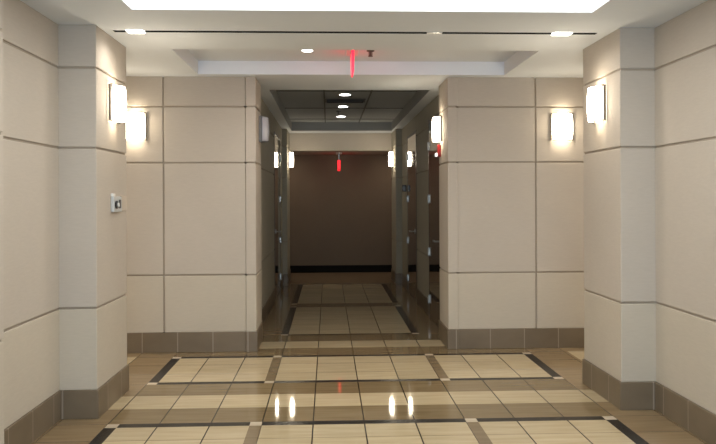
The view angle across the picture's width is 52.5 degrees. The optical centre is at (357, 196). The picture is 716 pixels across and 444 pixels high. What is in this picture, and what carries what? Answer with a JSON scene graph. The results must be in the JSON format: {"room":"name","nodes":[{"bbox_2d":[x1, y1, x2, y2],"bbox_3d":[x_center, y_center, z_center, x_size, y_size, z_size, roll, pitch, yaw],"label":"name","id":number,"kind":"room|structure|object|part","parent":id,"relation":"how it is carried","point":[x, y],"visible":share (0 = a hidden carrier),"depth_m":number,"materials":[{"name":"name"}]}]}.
{"room":"lobby","nodes":[
{"label":"lobby","id":0,"kind":"room"},
{"bbox_2d":[0,0,59,443],"bbox_3d":[-1.757,0.059,1.629,0.290,2.232,5.627,0,0,-2],"label":"wall","id":1,"kind":"structure","parent":0,"point":[29,72],"depth_m":3.96,"materials":[{"name":"paint"}]},
{"bbox_2d":[4,365,128,443],"bbox_3d":[-1.702,1.262,1.955,0.439,0.175,6.298,0,0,-2],"label":"baseboard","id":2,"kind":"structure","parent":1,"relation":"attached to","point":[75,404],"depth_m":4.42,"materials":[{"name":"tile"}]},
{"bbox_2d":[57,25,126,389],"bbox_3d":[-1.821,0.064,4.760,0.418,2.232,0.665,0,0,-2],"label":"column","id":3,"kind":"structure","parent":1,"relation":"attached to","point":[92,308],"depth_m":4.43,"materials":[{"name":"paint"}]},
{"bbox_2d":[108,83,126,123],"bbox_3d":[-1.570,-0.611,4.771,0.088,0.245,0.201,0,0,-2],"label":"wall sconce","id":4,"kind":"object","parent":1,"relation":"attached to","point":[117,101],"visible":1,"depth_m":4.71,"materials":[{"name":"glass"}]},
{"bbox_3d":[-1.599,-0.611,4.770,0.024,0.245,0.201,0,0,-2],"label":"frame","id":5,"kind":"part","parent":4,"relation":"part of","materials":[{"name":"metal"}]},
{"bbox_2d":[111,194,126,211],"bbox_3d":[-1.598,0.039,4.900,0.040,0.122,0.354,0,0,-2],"label":"switch box","id":6,"kind":"object","parent":1,"relation":"attached to","point":[118,203],"visible":1,"depth_m":4.82,"materials":[{"name":"grey plastic"}]},
{"bbox_3d":[-1.618,0.042,5.006,0.008,0.104,0.140,0,0,-2],"label":"plate","id":7,"kind":"part","parent":6,"relation":"part of","materials":[{"name":"beige plastic"}]},
{"bbox_2d":[125,76,246,332],"bbox_3d":[-2.792,0.070,6.372,3.611,2.232,0.183,0,0,-2],"label":"wall","id":8,"kind":"structure","parent":0,"point":[186,182],"depth_m":6.33,"materials":[{"name":"paint"}]},
{"bbox_2d":[126,112,146,139],"bbox_3d":[-1.938,-0.614,6.271,0.201,0.245,0.088,0,0,-2],"label":"wall sconce","id":9,"kind":"object","parent":8,"relation":"attached to","point":[136,123],"visible":0.75,"depth_m":6.24,"materials":[{"name":"glass"}]},
{"bbox_2d":[127,332,245,352],"bbox_3d":[-2.717,1.272,6.373,3.468,0.175,0.204,0,0,-2],"label":"baseboard","id":10,"kind":"structure","parent":8,"relation":"attached to","point":[164,342],"depth_m":6.32,"materials":[{"name":"tile"}]},
{"bbox_2d":[260,98,282,307],"bbox_3d":[-1.159,0.066,8.842,0.183,2.232,4.621,0,0,-2],"label":"wall","id":11,"kind":"structure","parent":0,"point":[267,149],"depth_m":8.57,"materials":[{"name":"paint"}]},
{"bbox_2d":[245,77,261,331],"bbox_3d":[-0.947,0.062,6.603,0.088,2.232,0.512,0,0,-2],"label":"trim","id":12,"kind":"structure","parent":11,"relation":"attached to","point":[252,86],"depth_m":6.35,"materials":[{"name":"paint"}]},
{"bbox_2d":[259,115,268,143],"bbox_3d":[-0.865,-0.624,6.711,0.088,0.245,0.201,0,0,-2],"label":"wall sconce","id":13,"kind":"object","parent":11,"relation":"attached to","point":[263,121],"visible":1,"depth_m":6.64,"materials":[{"name":"glass"}]},
{"bbox_3d":[-0.894,-0.623,6.710,0.024,0.245,0.201,0,0,-2],"label":"frame","id":14,"kind":"part","parent":13,"relation":"part of","materials":[{"name":"metal"}]},
{"bbox_3d":[-0.852,-0.624,6.711,0.062,0.225,0.184,0,0,-2],"label":"lamp shade","id":15,"kind":"part","parent":13,"relation":"part of","materials":[{"name":"white glass"}]},
{"bbox_2d":[246,269,290,351],"bbox_3d":[-1.129,1.270,9.124,0.278,0.175,5.591,0,0,-2],"label":"baseboard","id":16,"kind":"structure","parent":11,"relation":"attached to","point":[254,340],"depth_m":6.80,"materials":[{"name":"tile"}]},
{"bbox_2d":[273,131,281,298],"bbox_3d":[-1.154,0.250,10.056,0.229,2.217,1.159,0,0,-2],"label":"door","id":17,"kind":"structure","parent":11,"relation":"in","point":[277,157],"depth_m":10.00,"materials":[{"name":"brown wood"}]},
{"bbox_2d":[282,129,289,273],"bbox_3d":[-1.231,0.070,11.523,0.256,2.232,0.772,0,0,-2],"label":"trim","id":18,"kind":"structure","parent":11,"relation":"attached to","point":[285,134],"depth_m":11.14,"materials":[{"name":"paint"}]},
{"bbox_2d":[288,152,293,167],"bbox_3d":[-1.057,-0.586,11.419,0.088,0.245,0.201,0,0,-2],"label":"wall sconce","id":19,"kind":"object","parent":11,"relation":"attached to","point":[290,154],"visible":1,"depth_m":11.34,"materials":[{"name":"glass"}]},
{"bbox_2d":[289,155,391,265],"bbox_3d":[-0.326,0.299,13.157,2.745,2.120,0.122,0,0,-2],"label":"wall","id":20,"kind":"structure","parent":0,"point":[344,216],"depth_m":13.10,"materials":[{"name":"brown paint"}]},
{"bbox_2d":[336,153,341,170],"bbox_3d":[-0.332,-0.609,12.609,0.098,0.305,0.323,0,0,-2],"label":"exit sign","id":21,"kind":"object","parent":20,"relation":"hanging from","point":[338,154],"visible":1,"depth_m":12.46,"materials":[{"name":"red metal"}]},
{"bbox_2d":[289,133,391,154],"bbox_3d":[-0.309,-0.905,12.610,2.806,0.287,1.342,0,0,-2],"label":"trim","id":22,"kind":"structure","parent":20,"relation":"attached to","point":[300,143],"depth_m":11.95,"materials":[{"name":"paint"}]},
{"bbox_2d":[290,265,391,272],"bbox_3d":[-0.319,1.295,13.079,2.745,0.128,0.030,0,0,-2],"label":"baseboard","id":23,"kind":"structure","parent":20,"relation":"attached to","point":[314,268],"depth_m":13.06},
{"bbox_2d":[20,0,707,132],"bbox_3d":[-0.041,-1.195,6.013,9.150,0.274,14.548,0,0,-2],"label":"ceiling","id":24,"kind":"structure","parent":0,"point":[264,40],"depth_m":4.91,"materials":[{"name":"paint"}]},
{"bbox_2d":[126,30,145,33],"bbox_3d":[-1.415,-1.074,4.618,0.116,0.052,0.079,0,0,-2],"label":"light","id":25,"kind":"object","parent":24,"relation":"attached to","point":[128,31],"visible":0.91,"depth_m":4.62,"materials":[{"name":"white metal"}]},
{"bbox_2d":[338,93,351,95],"bbox_3d":[-0.151,-1.188,8.414,0.152,0.012,0.152,0,0,-2],"label":"recessed light","id":26,"kind":"object","parent":24,"relation":"in","point":[341,94],"visible":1,"depth_m":8.37,"materials":[{"name":"white metal"}]},
{"bbox_2d":[325,99,365,102],"bbox_3d":[-0.161,-1.185,8.954,0.500,0.018,0.305,0,0,-2],"label":"ceiling vent","id":27,"kind":"object","parent":24,"relation":"in","point":[326,100],"visible":0.98,"depth_m":8.91,"materials":[{"name":"black metal"}]},
{"bbox_2d":[276,90,416,122],"bbox_3d":[-0.170,-1.189,9.335,1.586,0.009,4.362,0,0,-2],"label":"trim","id":28,"kind":"structure","parent":24,"relation":"attached to","point":[323,91],"depth_m":9.38,"materials":[{"name":"black metal"}]},
{"bbox_2d":[346,50,358,76],"bbox_3d":[-0.044,-1.078,5.814,0.098,0.192,0.323,0,0,-2],"label":"exit sign","id":29,"kind":"object","parent":24,"relation":"hanging from","point":[351,53],"visible":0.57,"depth_m":5.78,"materials":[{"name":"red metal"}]},
{"bbox_3d":[-0.044,-1.066,5.814,0.021,0.168,0.305,0,0,-2],"label":"sign panel","id":30,"kind":"part","parent":29,"relation":"part of","materials":[{"name":"red plastic"}]},
{"bbox_2d":[367,50,373,56],"bbox_3d":[0.100,-1.147,5.789,0.061,0.055,0.061,0,0,-2],"label":"sprinkler","id":31,"kind":"object","parent":24,"relation":"attached to","point":[369,51],"visible":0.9,"depth_m":5.78,"materials":[{"name":"metal"}]},
{"bbox_2d":[427,32,442,33],"bbox_3d":[0.496,-1.064,4.691,0.098,0.013,0.052,0,0,-2],"label":"light","id":32,"kind":"object","parent":24,"relation":"attached to","point":[427,32],"visible":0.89,"depth_m":4.68,"materials":[{"name":"white metal"}]},
{"bbox_2d":[551,32,571,35],"bbox_3d":[1.328,-1.085,4.730,0.128,0.052,0.079,0,0,-2],"label":"light","id":33,"kind":"object","parent":24,"relation":"attached to","point":[554,33],"visible":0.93,"depth_m":4.73,"materials":[{"name":"white glass"}]},
{"bbox_2d":[31,272,707,443],"bbox_3d":[-0.029,1.349,5.979,9.150,0.001,14.792,0,0,-2],"label":"floor","id":34,"kind":"structure","parent":0,"point":[345,357],"depth_m":5.09,"materials":[{"name":"beige tile"}]},
{"bbox_2d":[402,95,438,297],"bbox_3d":[0.868,0.058,8.925,0.183,2.232,4.621,0,0,-2],"label":"wall","id":35,"kind":"structure","parent":0,"point":[419,123],"depth_m":8.96,"materials":[{"name":"paint"}]},
{"bbox_2d":[389,151,393,166],"bbox_3d":[0.527,-0.598,11.484,0.088,0.245,0.201,0,0,-2],"label":"wall sconce","id":36,"kind":"object","parent":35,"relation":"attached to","point":[391,154],"visible":1,"depth_m":11.41,"materials":[{"name":"glass"}]},
{"bbox_2d":[391,129,402,272],"bbox_3d":[0.710,0.062,11.602,0.281,2.232,0.772,0,0,-2],"label":"trim","id":37,"kind":"structure","parent":35,"relation":"attached to","point":[396,135],"depth_m":11.21,"materials":[{"name":"paint"}]},
{"bbox_2d":[402,185,406,191],"bbox_3d":[0.674,-0.127,10.604,0.067,0.098,0.061,0,0,-2],"label":"card reader","id":38,"kind":"object","parent":35,"relation":"attached to","point":[404,187],"visible":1,"depth_m":10.57,"materials":[{"name":"black plastic"}]},
{"bbox_2d":[406,130,417,298],"bbox_3d":[0.775,0.242,9.905,0.229,2.217,1.068,0,0,-2],"label":"door","id":39,"kind":"structure","parent":35,"relation":"in","point":[411,156],"depth_m":9.84,"materials":[{"name":"brown wood"}]},
{"bbox_2d":[391,268,458,348],"bbox_3d":[0.812,1.262,9.203,0.302,0.175,5.591,0,0,-2],"label":"baseboard","id":40,"kind":"structure","parent":35,"relation":"attached to","point":[449,338],"depth_m":6.93,"materials":[{"name":"tile"}]},
{"bbox_2d":[427,112,440,324],"bbox_3d":[0.865,0.239,7.711,0.229,2.217,1.068,0,0,-2],"label":"door","id":41,"kind":"structure","parent":35,"relation":"in","point":[433,162],"depth_m":7.85,"materials":[{"name":"brown wood"}]},
{"bbox_2d":[432,115,442,142],"bbox_3d":[0.734,-0.630,6.776,0.088,0.245,0.201,0,0,-2],"label":"wall sconce","id":42,"kind":"object","parent":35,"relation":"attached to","point":[437,122],"visible":1,"depth_m":6.71,"materials":[{"name":"glass"}]},
{"bbox_3d":[0.722,-0.630,6.776,0.062,0.225,0.184,0,0,-2],"label":"lamp shade","id":43,"kind":"part","parent":42,"relation":"part of","materials":[{"name":"white glass"}]},
{"bbox_3d":[0.763,-0.630,6.777,0.024,0.245,0.201,0,0,-2],"label":"frame","id":44,"kind":"part","parent":42,"relation":"part of","materials":[{"name":"metal"}]},
{"bbox_2d":[435,145,440,156],"bbox_3d":[0.751,-0.435,6.838,0.052,0.116,0.073,0,0,-2],"label":"fire alarm","id":45,"kind":"object","parent":35,"relation":"attached to","point":[438,154],"visible":1,"depth_m":6.80,"materials":[{"name":"red plastic"}]},
{"bbox_2d":[439,77,457,328],"bbox_3d":[0.830,0.056,6.675,0.088,2.232,0.512,0,0,-2],"label":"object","id":46,"kind":"structure","parent":35,"relation":"attached to","point":[448,168],"depth_m":6.42,"materials":[{"name":"paint"}]},
{"bbox_2d":[456,77,585,328],"bbox_3d":[2.621,0.048,6.593,3.489,2.232,0.183,0,0,-2],"label":"wall","id":47,"kind":"structure","parent":0,"point":[521,189],"depth_m":6.45,"materials":[{"name":"paint"}]},
{"bbox_2d":[459,327,583,348],"bbox_3d":[2.557,1.252,6.588,3.343,0.175,0.204,0,0,-2],"label":"baseboard","id":48,"kind":"structure","parent":47,"relation":"attached to","point":[535,337],"depth_m":6.44,"materials":[{"name":"tile"}]},
{"bbox_2d":[551,113,572,139],"bbox_3d":[1.816,-0.625,6.425,0.201,0.245,0.088,0,0,-2],"label":"wall sconce","id":49,"kind":"object","parent":47,"relation":"attached to","point":[561,123],"visible":1,"depth_m":6.39,"materials":[{"name":"glass"}]},
{"bbox_2d":[655,0,715,414],"bbox_3d":[2.086,0.044,1.786,0.192,2.232,5.627,0,0,-2],"label":"wall","id":50,"kind":"structure","parent":0,"point":[685,44],"depth_m":4.16,"materials":[{"name":"paint"}]},
{"bbox_2d":[587,84,605,123],"bbox_3d":[1.593,-0.624,4.888,0.088,0.245,0.201,0,0,-2],"label":"wall sconce","id":51,"kind":"object","parent":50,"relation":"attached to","point":[596,96],"visible":1,"depth_m":4.82,"materials":[{"name":"glass"}]},
{"bbox_3d":[1.632,-0.624,4.890,0.010,0.207,0.122,0,0,-2],"label":"plate","id":52,"kind":"part","parent":51,"relation":"part of","materials":[{"name":"glass"}]},
{"bbox_2d":[583,28,656,381],"bbox_3d":[1.847,0.049,4.910,0.415,2.232,0.665,0,0,-2],"label":"pillar","id":53,"kind":"structure","parent":50,"relation":"attached to","point":[620,302],"depth_m":4.58,"materials":[{"name":"paint"}]},
{"bbox_2d":[582,359,715,443],"bbox_3d":[1.966,1.248,2.104,0.436,0.175,6.298,0,0,-2],"label":"baseboard","id":54,"kind":"structure","parent":50,"relation":"attached to","point":[623,395],"depth_m":4.56,"materials":[{"name":"tile"}]}
]}

